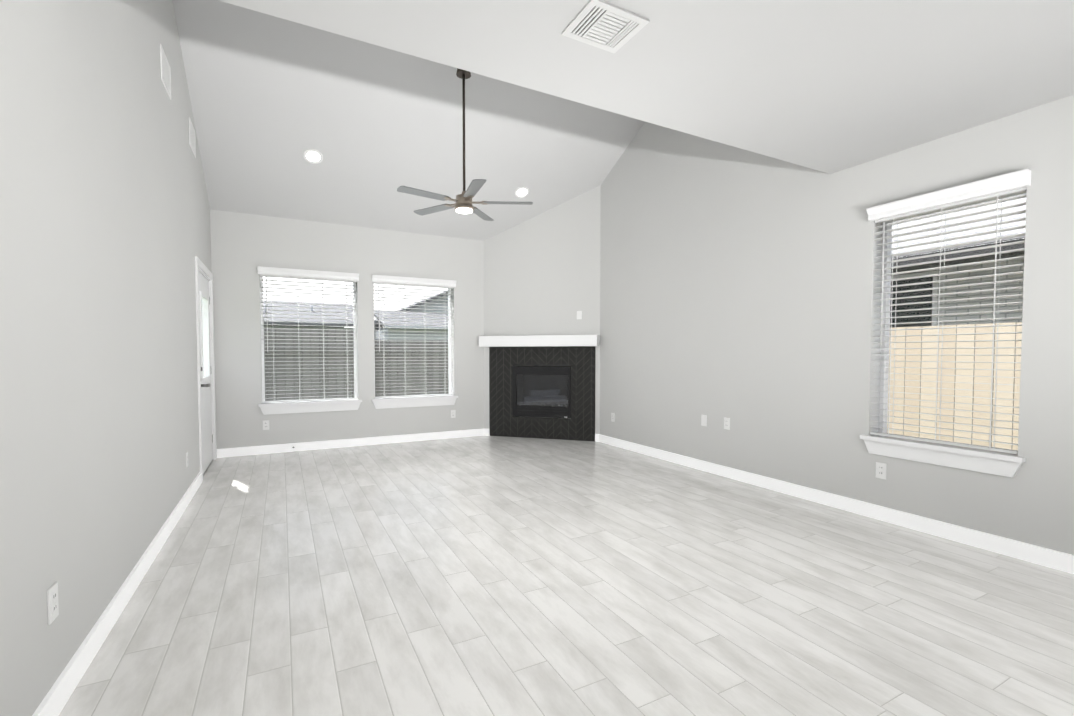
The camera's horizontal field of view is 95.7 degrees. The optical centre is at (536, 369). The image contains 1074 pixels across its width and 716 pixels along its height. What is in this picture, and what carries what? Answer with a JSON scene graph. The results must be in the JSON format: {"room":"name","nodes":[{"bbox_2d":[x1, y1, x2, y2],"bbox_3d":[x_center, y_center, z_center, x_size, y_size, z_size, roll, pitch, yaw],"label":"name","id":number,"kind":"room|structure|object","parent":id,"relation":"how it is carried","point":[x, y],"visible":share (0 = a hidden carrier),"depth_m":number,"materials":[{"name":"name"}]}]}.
{"room":"living room","nodes":[
{"label":"living room","id":0,"kind":"room"},
{"bbox_2d":[0,0,210,715],"bbox_3d":[-1.276,-0.922,0.733,0.160,4.219,10.830,-1,2,-28],"label":"wall","id":1,"kind":"structure","parent":0,"point":[105,234],"depth_m":1.97,"materials":[{"name":"paint"}]},
{"bbox_2d":[47,582,58,624],"bbox_3d":[-1.623,0.783,1.630,0.008,0.115,0.070,-1,2,-28],"label":"electrical outlet","id":2,"kind":"object","parent":1,"relation":"attached to","point":[52,603],"visible":1,"depth_m":1.62,"materials":[{"name":"white plastic"}]},
{"bbox_2d":[32,472,201,715],"bbox_3d":[-0.975,1.149,0.415,0.015,0.100,9.365,-1,2,-28],"label":"baseboard","id":3,"kind":"structure","parent":1,"relation":"attached to","point":[58,695],"depth_m":2.07,"materials":[{"name":"white"}]},
{"bbox_2d":[160,44,170,99],"bbox_3d":[-2.616,-2.088,3.425,0.008,0.230,0.310,-1,2,-28],"label":"air vent","id":4,"kind":"object","parent":1,"relation":"in","point":[165,73],"visible":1,"depth_m":3.40,"materials":[{"name":"white plastic"}]},
{"bbox_2d":[186,452,187,467],"bbox_3d":[-2.837,0.731,3.940,0.008,0.115,0.070,-1,2,-28],"label":"electrical outlet","id":5,"kind":"object","parent":1,"relation":"attached to","point":[186,459],"visible":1,"depth_m":3.92,"materials":[{"name":"white plastic"}]},
{"bbox_2d":[189,117,195,157],"bbox_3d":[-3.154,-2.117,4.447,0.008,0.240,0.320,-1,2,-28],"label":"air vent","id":6,"kind":"object","parent":1,"relation":"in","point":[192,140],"visible":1,"depth_m":4.43,"materials":[{"name":"white plastic"}]},
{"bbox_2d":[198,271,212,475],"bbox_3d":[-3.439,0.036,5.043,0.142,2.016,0.984,-1,2,-28],"label":"door","id":7,"kind":"structure","parent":1,"relation":"in","point":[206,402],"depth_m":5.18,"materials":[{"name":"white wood"}]},
{"bbox_2d":[195,256,216,481],"bbox_3d":[-3.491,-0.010,5.007,0.166,2.110,1.160,-1,2,-28],"label":"door frame","id":8,"kind":"structure","parent":1,"relation":"attached to","point":[203,269],"depth_m":5.18,"materials":[{"name":"white wood"}]},
{"bbox_2d":[210,209,483,448],"bbox_3d":[-1.774,-0.563,6.745,5.040,3.100,0.250,-1,2,-28],"label":"wall","id":9,"kind":"structure","parent":0,"point":[244,246],"depth_m":6.17,"materials":[{"name":"paint"}]},
{"bbox_2d":[263,420,268,429],"bbox_3d":[-3.266,0.672,5.856,0.070,0.115,0.008,-1,2,-28],"label":"electrical outlet","id":10,"kind":"object","parent":9,"relation":"attached to","point":[265,424],"visible":1,"depth_m":5.85,"materials":[{"name":"white plastic"}]},
{"bbox_2d":[260,276,356,402],"bbox_3d":[-2.892,-0.375,6.208,1.100,1.610,0.060,-1,2,-28],"label":"window","id":11,"kind":"structure","parent":9,"relation":"in","point":[354,352],"depth_m":6.18,"materials":[{"name":"white plastic"}]},
{"bbox_2d":[257,266,358,402],"bbox_3d":[-2.816,-0.414,6.062,1.136,1.622,0.126,-1,2,-28],"label":"window blind","id":12,"kind":"object","parent":11,"relation":"attached to","point":[266,272],"visible":0.96,"depth_m":6.04,"materials":[{"name":"white plastic"}]},
{"bbox_2d":[258,399,361,414],"bbox_3d":[-2.835,0.468,6.128,1.170,0.130,0.185,-1,2,-28],"label":"sill","id":13,"kind":"structure","parent":9,"relation":"attached to","point":[305,406],"depth_m":6.05,"materials":[{"name":"white"}]},
{"bbox_2d":[373,284,451,396],"bbox_3d":[-1.742,-0.396,6.813,1.100,1.610,0.060,-1,2,-28],"label":"window","id":14,"kind":"structure","parent":9,"relation":"in","point":[449,378],"depth_m":6.89,"materials":[{"name":"clear glass"}]},
{"bbox_2d":[372,275,456,397],"bbox_3d":[-1.665,-0.435,6.666,1.136,1.622,0.126,-1,2,-28],"label":"window blind","id":15,"kind":"object","parent":14,"relation":"attached to","point":[406,281],"visible":0.88,"depth_m":6.65,"materials":[{"name":"white plastic"}]},
{"bbox_2d":[372,395,457,408],"bbox_3d":[-1.685,0.448,6.733,1.170,0.130,0.185,-1,2,-28],"label":"sill","id":16,"kind":"structure","parent":9,"relation":"attached to","point":[398,402],"depth_m":6.66,"materials":[{"name":"white"}]},
{"bbox_2d":[451,410,455,417],"bbox_3d":[-1.198,0.636,6.942,0.070,0.115,0.008,-1,2,-28],"label":"electrical outlet","id":17,"kind":"object","parent":9,"relation":"attached to","point":[453,413],"visible":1,"depth_m":6.94,"materials":[{"name":"white plastic"}]},
{"bbox_2d":[172,0,644,240],"bbox_3d":[-0.760,-2.353,4.755,5.040,1.369,4.610,-1,2,-28],"label":"ceiling","id":18,"kind":"structure","parent":0,"point":[273,99],"depth_m":5.16,"materials":[{"name":"paint"}]},
{"bbox_2d":[304,149,322,163],"bbox_3d":[-2.392,-2.277,5.197,0.190,0.092,0.171,-1,2,-28],"label":"recessed light","id":19,"kind":"object","parent":18,"relation":"in","point":[313,156],"visible":1,"depth_m":5.20,"materials":[{"name":"white plastic"}]},
{"bbox_2d":[397,68,532,220],"bbox_3d":[-0.705,-2.211,4.613,1.260,1.386,1.252,-1,2,-28],"label":"fan","id":20,"kind":"object","parent":18,"relation":"hanging from","point":[463,203],"visible":0.98,"depth_m":4.62,"materials":[{"name":"black metal"}]},
{"bbox_2d":[515,187,528,197],"bbox_3d":[-0.195,-2.316,6.351,0.190,0.092,0.171,-1,2,-28],"label":"recessed light","id":21,"kind":"object","parent":18,"relation":"in","point":[521,192],"visible":1,"depth_m":6.35,"materials":[{"name":"white plastic"}]},
{"bbox_2d":[483,185,600,433],"bbox_3d":[0.054,-1.129,6.901,1.715,4.219,0.100,1,2,17],"label":"wall","id":22,"kind":"structure","parent":0,"point":[541,273],"depth_m":6.81,"materials":[{"name":"paint"}]},
{"bbox_2d":[577,311,581,318],"bbox_3d":[0.581,-0.749,6.689,0.070,0.115,0.015,1,2,17],"label":"light switch","id":23,"kind":"object","parent":22,"relation":"attached to","point":[579,314],"visible":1,"depth_m":6.69,"materials":[{"name":"white plastic"}]},
{"bbox_2d":[58,435,1073,715],"bbox_3d":[0.746,1.206,2.009,5.040,0.120,11.080,-1,2,-28],"label":"floor","id":24,"kind":"structure","parent":0,"point":[484,575],"depth_m":2.36,"materials":[{"name":"grey wood"}]},
{"bbox_2d":[479,335,599,440],"bbox_3d":[0.061,0.251,6.971,1.703,1.457,0.550,1,2,17],"label":"fireplace","id":25,"kind":"object","parent":24,"relation":"on","point":[532,383],"visible":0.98,"depth_m":6.86,"materials":[{"name":"tile"}]},
{"bbox_2d":[219,0,1073,173],"bbox_3d":[1.811,-1.530,-0.111,5.040,0.248,6.500,-1,2,-28],"label":"ceiling","id":26,"kind":"structure","parent":0,"point":[830,86],"depth_m":2.33,"materials":[{"name":"paint"}]},
{"bbox_2d":[561,0,649,52],"bbox_3d":[0.292,-1.476,2.096,0.287,0.008,0.246,-1,2,-28],"label":"ceiling vent","id":27,"kind":"object","parent":26,"relation":"in","point":[606,26],"visible":1,"depth_m":2.08,"materials":[{"name":"white plastic"}]},
{"bbox_2d":[565,95,1073,554],"bbox_3d":[2.924,-0.996,2.939,0.250,4.219,10.830,-1,2,-28],"label":"wall","id":28,"kind":"structure","parent":0,"point":[737,287],"depth_m":4.05,"materials":[{"name":"paint"}]},
{"bbox_2d":[611,413,614,421],"bbox_3d":[0.997,0.629,6.383,0.008,0.115,0.070,-1,2,-28],"label":"electrical outlet","id":29,"kind":"object","parent":28,"relation":"attached to","point":[612,417],"visible":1,"depth_m":6.37,"materials":[{"name":"white plastic"}]},
{"bbox_2d":[701,415,706,425],"bbox_3d":[1.720,0.525,5.004,0.006,0.115,0.070,-1,2,-28],"label":"electrical outlet","id":30,"kind":"object","parent":28,"relation":"attached to","point":[703,420],"visible":1,"depth_m":5.00,"materials":[{"name":"white plastic"}]},
{"bbox_2d":[724,417,729,429],"bbox_3d":[1.854,0.529,4.747,0.008,0.115,0.070,-1,2,-28],"label":"electrical outlet","id":31,"kind":"object","parent":28,"relation":"attached to","point":[727,423],"visible":1,"depth_m":4.74,"materials":[{"name":"white plastic"}]},
{"bbox_2d":[595,434,1073,573],"bbox_3d":[3.010,1.079,2.533,0.040,0.100,9.409,-1,2,-28],"label":"baseboard","id":32,"kind":"structure","parent":28,"relation":"attached to","point":[1061,561],"depth_m":3.50,"materials":[{"name":"white wood"}]},
{"bbox_2d":[876,462,886,479],"bbox_3d":[2.498,0.735,3.528,0.008,0.115,0.070,-1,2,-28],"label":"electrical outlet","id":33,"kind":"object","parent":28,"relation":"attached to","point":[881,470],"visible":1,"depth_m":3.52,"materials":[{"name":"white plastic"}]},
{"bbox_2d":[860,434,1025,476],"bbox_3d":[2.689,0.564,3.261,0.185,0.130,0.895,-1,2,-28],"label":"sill","id":34,"kind":"structure","parent":28,"relation":"attached to","point":[990,462],"depth_m":3.16,"materials":[{"name":"white"}]},
{"bbox_2d":[879,192,1025,449],"bbox_3d":[2.797,-0.293,3.289,0.060,1.640,0.825,-1,2,-28],"label":"window","id":35,"kind":"structure","parent":28,"relation":"in","point":[884,365],"depth_m":3.41,"materials":[{"name":"clear glass"}]},
{"bbox_2d":[866,169,1030,453],"bbox_3d":[2.652,-0.334,3.211,0.126,1.652,0.861,-1,2,-28],"label":"window blind","id":36,"kind":"object","parent":35,"relation":"attached to","point":[1008,184],"visible":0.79,"depth_m":3.15,"materials":[{"name":"white plastic"}]},
{"label":"outside","id":37,"kind":"structure","parent":0,"visible":0},
{"bbox_3d":[-2.373,1.022,15.407,90.000,0.250,90.000,-1,2,-28],"label":"ground","id":38,"kind":"structure","parent":37,"visible":0},
{"bbox_2d":[263,300,353,328],"bbox_3d":[-22.695,-1.168,18.210,29.700,3.940,10.000,-1,2,-28],"label":"house","id":39,"kind":"structure","parent":38,"relation":"on","point":[305,321],"depth_m":21.23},
{"bbox_2d":[264,327,448,400],"bbox_3d":[-2.419,0.159,9.669,32.610,1.860,0.120,-1,2,-28],"label":"fence","id":40,"kind":"object","parent":38,"relation":"on","point":[428,388],"depth_m":9.01,"materials":[{"name":"grey wood"}]},
{"bbox_2d":[374,290,447,340],"bbox_3d":[-4.345,-2.025,26.476,10.100,5.100,13.400,-1,2,-28],"label":"house","id":41,"kind":"structure","parent":38,"relation":"on","point":[434,335],"depth_m":19.89,"materials":[{"name":"grey"}]},
{"bbox_2d":[887,322,1021,449],"bbox_3d":[4.685,0.463,3.275,0.030,1.680,18.000,-1,2,-28],"label":"fence","id":42,"kind":"object","parent":38,"relation":"on","point":[1011,367],"depth_m":4.58,"materials":[{"name":"brown wood"}]},
{"bbox_2d":[890,194,1025,327],"bbox_3d":[9.776,-1.428,4.477,8.580,5.380,20.300,-1,2,-28],"label":"house","id":43,"kind":"structure","parent":38,"relation":"on","point":[971,281],"depth_m":5.63,"materials":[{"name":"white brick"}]}
]}

